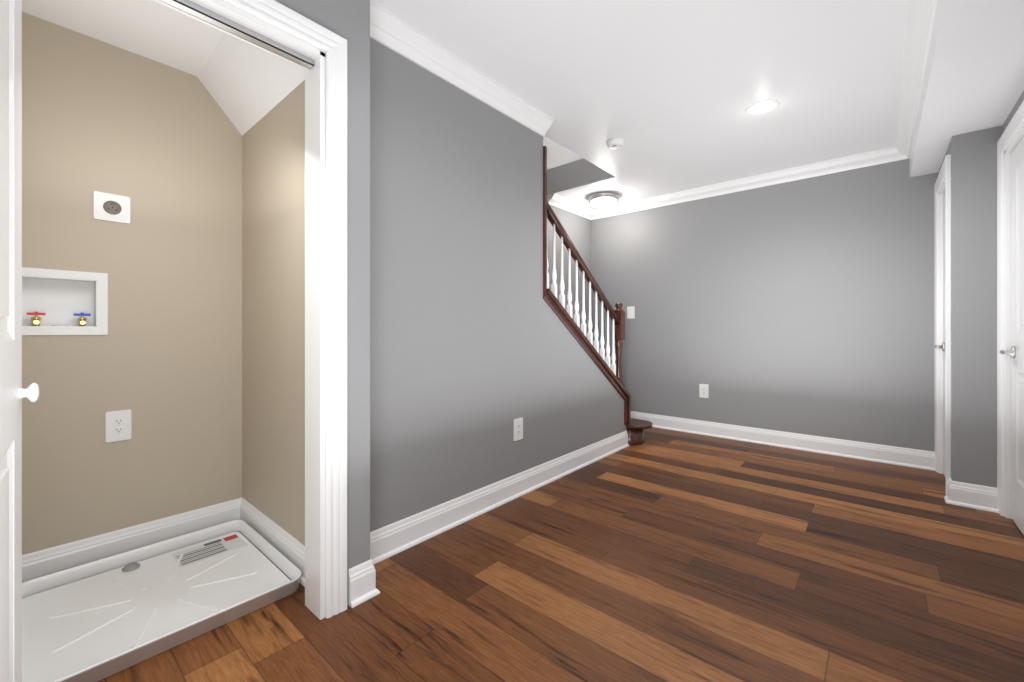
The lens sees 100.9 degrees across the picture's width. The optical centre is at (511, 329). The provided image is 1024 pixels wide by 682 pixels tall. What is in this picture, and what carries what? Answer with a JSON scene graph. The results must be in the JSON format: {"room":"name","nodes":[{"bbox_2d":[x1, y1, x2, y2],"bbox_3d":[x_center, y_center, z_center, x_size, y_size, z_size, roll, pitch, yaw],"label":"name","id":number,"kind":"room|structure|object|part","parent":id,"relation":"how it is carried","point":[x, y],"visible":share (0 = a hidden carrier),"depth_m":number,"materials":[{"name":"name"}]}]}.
{"room":"finished basement","nodes":[
{"label":"finished basement","id":0,"kind":"room"},
{"bbox_2d":[22,0,304,135],"bbox_3d":[-1.396,-1.225,1.622,0.965,0.350,0.917,0,0,41],"label":"ceiling","id":1,"kind":"structure","parent":0,"point":[248,86],"depth_m":1.85,"materials":[{"name":"white paint"}]},
{"bbox_2d":[242,80,304,545],"bbox_3d":[-1.055,-0.180,2.014,0.965,2.440,0.123,0,0,41],"label":"wall","id":2,"kind":"structure","parent":0,"point":[273,314],"depth_m":1.98,"materials":[{"name":"beige paint"}]},
{"bbox_2d":[234,498,304,586],"bbox_3d":[-1.104,0.973,1.958,0.965,0.135,0.028,0,0,41],"label":"baseboard","id":3,"kind":"structure","parent":2,"relation":"attached to","point":[286,544],"depth_m":1.97,"materials":[{"name":"white wood"}]},
{"bbox_2d":[22,12,590,554],"bbox_3d":[-0.596,-1.460,3.354,0.100,5.000,4.780,0,0,41],"label":"wall","id":4,"kind":"structure","parent":0,"point":[158,144],"depth_m":1.95,"materials":[{"name":"beige paint"}]},
{"bbox_2d":[22,267,107,334],"bbox_3d":[-1.930,-0.116,1.805,0.094,0.273,0.286,0,0,41],"label":"washer outlet box","id":5,"kind":"object","parent":4,"relation":"attached to","point":[60,302],"visible":0.9,"depth_m":1.82,"materials":[{"name":"white plastic"}]},
{"bbox_2d":[93,191,129,223],"bbox_3d":[-1.791,-0.548,1.893,0.013,0.122,0.120,0,0,41],"label":"dryer outlet","id":6,"kind":"object","parent":4,"relation":"attached to","point":[111,207],"visible":1,"depth_m":1.89,"materials":[{"name":"white plastic"}]},
{"bbox_2d":[105,409,130,441],"bbox_3d":[-1.778,0.433,1.910,0.009,0.136,0.086,0,0,41],"label":"electrical outlet","id":7,"kind":"object","parent":4,"relation":"attached to","point":[117,425],"visible":1,"depth_m":1.91,"materials":[{"name":"white plastic"}]},
{"bbox_2d":[22,500,233,582],"bbox_3d":[-1.755,0.973,1.922,0.028,0.135,0.840,0,0,41],"label":"baseboard","id":8,"kind":"structure","parent":4,"relation":"attached to","point":[40,563],"depth_m":1.91,"materials":[{"name":"white wood"}]},
{"bbox_2d":[547,193,594,219],"bbox_3d":[0.653,-1.355,4.648,0.088,0.090,0.768,0,0,41],"label":"crown molding","id":9,"kind":"structure","parent":4,"relation":"attached to","point":[555,200],"depth_m":4.63,"materials":[{"name":"white wood"}]},
{"bbox_2d":[275,0,369,605],"bbox_3d":[-0.936,-0.180,1.324,0.120,2.440,1.010,0,0,41],"label":"wall","id":10,"kind":"structure","parent":0,"point":[348,21],"depth_m":1.62,"materials":[{"name":"grey paint"}]},
{"bbox_2d":[159,0,313,68],"bbox_3d":[-0.966,-0.978,1.290,0.032,0.025,0.700,0,0,41],"label":"door track","id":11,"kind":"object","parent":10,"relation":"attached to","point":[217,20],"depth_m":1.37,"materials":[{"name":"silver metal"}]},
{"bbox_2d":[154,0,346,619],"bbox_3d":[-0.959,-0.021,1.284,0.145,2.121,0.892,0,0,41],"label":"trim","id":12,"kind":"structure","parent":10,"relation":"attached to","point":[324,49],"depth_m":1.54,"materials":[{"name":"white wood"}]},
{"bbox_2d":[370,38,625,531],"bbox_3d":[0.121,-0.310,2.837,0.100,2.700,2.660,0,0,41],"label":"wall","id":13,"kind":"structure","parent":0,"point":[476,349],"depth_m":2.28,"materials":[{"name":"grey paint"}]},
{"bbox_2d":[370,0,553,136],"bbox_3d":[-0.472,-1.355,1.855,0.293,0.090,2.420,0,0,41],"label":"crown molding","id":14,"kind":"structure","parent":13,"relation":"attached to","point":[395,34],"depth_m":2.18,"materials":[{"name":"white wood"}]},
{"bbox_2d":[348,430,628,607],"bbox_3d":[0.216,0.973,2.693,0.233,0.135,2.748,0,0,41],"label":"baseboard","id":15,"kind":"structure","parent":13,"relation":"attached to","point":[389,540],"depth_m":2.27,"materials":[{"name":"white wood"}]},
{"bbox_2d":[514,417,522,440],"bbox_3d":[0.041,0.625,2.662,0.009,0.136,0.086,0,0,41],"label":"outlet","id":16,"kind":"object","parent":13,"relation":"attached to","point":[518,428],"visible":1,"depth_m":2.66,"materials":[{"name":"white plastic"}]},
{"bbox_2d":[543,146,630,424],"bbox_3d":[0.592,-0.199,3.379,0.156,2.093,1.290,0,0,41],"label":"trim","id":17,"kind":"structure","parent":13,"relation":"attached to","point":[562,314],"depth_m":3.09,"materials":[{"name":"brown wood"}]},
{"bbox_2d":[97,427,1023,681],"bbox_3d":[0.309,1.090,1.872,3.450,0.100,5.830,0,0,41],"label":"floor","id":18,"kind":"structure","parent":0,"point":[662,555],"depth_m":1.68,"materials":[{"name":"brown wood"}]},
{"bbox_2d":[22,520,300,681],"bbox_3d":[-1.374,1.010,1.658,0.780,0.059,0.770,0,0,41],"label":"pan","id":19,"kind":"object","parent":18,"relation":"on","point":[97,620],"visible":0.94,"depth_m":1.62,"materials":[{"name":"white plastic"}]},
{"bbox_2d":[547,201,651,445],"bbox_3d":[0.150,0.062,3.337,1.044,1.991,2.457,0,0,41],"label":"staircase","id":20,"kind":"structure","parent":18,"relation":"on","point":[635,428],"depth_m":3.43,"materials":[{"name":"white wood"}]},
{"bbox_3d":[0.573,-0.489,3.357,0.062,0.888,1.172,0,0,41],"label":"handrail","id":21,"kind":"part","parent":20,"relation":"part of","materials":[{"name":"brown wood"}]},
{"bbox_3d":[0.963,0.151,3.806,0.084,0.801,0.084,0,0,41],"label":"newel post","id":22,"kind":"part","parent":20,"relation":"part of","materials":[{"name":"brown wood"}]},
{"bbox_2d":[547,158,614,194],"bbox_3d":[0.656,-1.531,4.125,0.778,0.258,0.011,0,0,41],"label":"wall","id":23,"kind":"structure","parent":0,"point":[577,173],"depth_m":4.16,"materials":[{"name":"grey paint"}]},
{"bbox_2d":[376,0,905,209],"bbox_3d":[0.316,-1.530,1.865,3.430,0.260,5.830,0,0,41],"label":"ceiling","id":24,"kind":"structure","parent":0,"point":[670,92],"depth_m":2.32,"materials":[{"name":"white paint"}]},
{"bbox_2d":[588,192,618,206],"bbox_3d":[0.959,-1.349,4.426,0.320,0.102,0.320,0,0,41],"label":"ceiling lamp","id":25,"kind":"object","parent":24,"relation":"attached to","point":[603,199],"visible":1,"depth_m":4.33,"materials":[{"name":"white glass"}]},
{"bbox_2d":[606,137,625,149],"bbox_3d":[0.772,-1.379,3.138,0.140,0.041,0.140,0,0,41],"label":"smoke detector","id":26,"kind":"object","parent":24,"relation":"attached to","point":[615,143],"visible":1,"depth_m":3.10,"materials":[{"name":"white plastic"}]},
{"bbox_2d":[746,100,779,114],"bbox_3d":[1.576,-1.397,2.658,0.184,0.006,0.184,0,0,41],"label":"recessed light","id":27,"kind":"object","parent":24,"relation":"in","point":[762,107],"visible":1,"depth_m":2.65,"materials":[{"name":"white"}]},
{"bbox_2d":[591,159,937,451],"bbox_3d":[2.196,-1.460,4.027,3.430,5.000,0.100,0,0,41],"label":"wall","id":28,"kind":"structure","parent":0,"point":[804,306],"depth_m":3.74,"materials":[{"name":"grey paint"}]},
{"bbox_2d":[627,306,634,318],"bbox_3d":[1.326,-0.195,4.713,0.086,0.136,0.018,0,0,41],"label":"light switch","id":29,"kind":"object","parent":28,"relation":"attached to","point":[630,312],"visible":1,"depth_m":4.71,"materials":[{"name":"white plastic"}]},
{"bbox_2d":[699,384,708,397],"bbox_3d":[1.909,0.607,4.204,0.086,0.136,0.009,0,0,41],"label":"outlet","id":30,"kind":"object","parent":28,"relation":"attached to","point":[703,390],"visible":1,"depth_m":4.20,"materials":[{"name":"white plastic"}]},
{"bbox_2d":[595,147,894,219],"bbox_3d":[1.922,-1.355,4.140,2.670,0.090,0.088,0,0,41],"label":"crown molding","id":31,"kind":"structure","parent":28,"relation":"attached to","point":[881,156],"depth_m":3.85,"materials":[{"name":"white wood"}]},
{"bbox_2d":[631,411,934,470],"bbox_3d":[1.856,0.973,3.865,2.930,0.135,0.590,0,0,41],"label":"baseboard","id":32,"kind":"structure","parent":28,"relation":"attached to","point":[909,457],"depth_m":3.67,"materials":[{"name":"white wood"}]},
{"bbox_2d":[891,0,937,160],"bbox_3d":[1.513,-1.355,1.540,0.088,0.090,4.550,0,0,41],"label":"crown molding","id":33,"kind":"structure","parent":28,"relation":"attached to","point":[919,20],"depth_m":2.18,"materials":[{"name":"white wood"}]},
{"bbox_2d":[910,0,1023,176],"bbox_3d":[1.331,-1.282,0.917,0.455,0.233,5.730,0,0,41],"label":"ceiling","id":34,"kind":"structure","parent":0,"point":[973,80],"depth_m":1.94,"materials":[{"name":"white paint"}]},
{"bbox_2d":[938,125,1002,487],"bbox_3d":[3.020,-0.180,2.728,0.320,2.440,0.780,0,0,41],"label":"wall","id":35,"kind":"structure","parent":0,"point":[973,307],"depth_m":2.48,"materials":[{"name":"grey paint"}]},
{"bbox_2d":[934,191,945,477],"bbox_3d":[2.947,0.031,2.834,0.139,2.002,0.542,0,0,41],"label":"door","id":36,"kind":"structure","parent":35,"relation":"in","point":[943,346],"depth_m":2.99,"materials":[{"name":"white wood"}]},
{"bbox_2d":[934,154,950,495],"bbox_3d":[2.963,-0.018,2.827,0.146,2.116,0.727,0,0,41],"label":"door frame","id":37,"kind":"structure","parent":35,"relation":"attached to","point":[942,185],"depth_m":3.06,"materials":[{"name":"white wood"}]},
{"bbox_2d":[944,478,998,512],"bbox_3d":[2.724,0.973,2.499,0.228,0.135,0.103,0,0,41],"label":"baseboard","id":38,"kind":"structure","parent":35,"relation":"attached to","point":[979,497],"depth_m":2.47,"materials":[{"name":"white wood"}]},
{"bbox_2d":[1003,91,1023,131],"bbox_3d":[1.603,-0.180,0.945,0.120,2.440,3.770,0,0,41],"label":"wall","id":39,"kind":"structure","parent":0,"point":[1014,110],"depth_m":2.21,"materials":[{"name":"grey paint"}]},
{"bbox_2d":[997,100,1023,518],"bbox_3d":[2.522,-0.018,2.014,0.146,2.116,0.962,0,0,41],"label":"door frame","id":40,"kind":"structure","parent":39,"relation":"attached to","point":[1011,138],"depth_m":2.36,"materials":[{"name":"white wood"}]},
{"bbox_2d":[1000,137,1023,534],"bbox_3d":[2.506,0.031,2.021,0.139,2.002,0.776,0,0,41],"label":"door","id":41,"kind":"structure","parent":39,"relation":"in","point":[1016,351],"depth_m":2.23,"materials":[{"name":"white wood"}]},
{"bbox_3d":[-0.483,-0.180,0.195,2.285,2.440,0.100,0,0,41],"label":"wall","id":42,"kind":"structure","parent":0,"visible":0},
{"bbox_2d":[0,0,38,681],"bbox_3d":[-0.819,0.031,0.639,0.092,2.002,0.770,0,0,-44],"label":"entry door","id":43,"kind":"structure","parent":42,"relation":"in","point":[13,392],"depth_m":0.84,"materials":[{"name":"white wood"}]}
]}

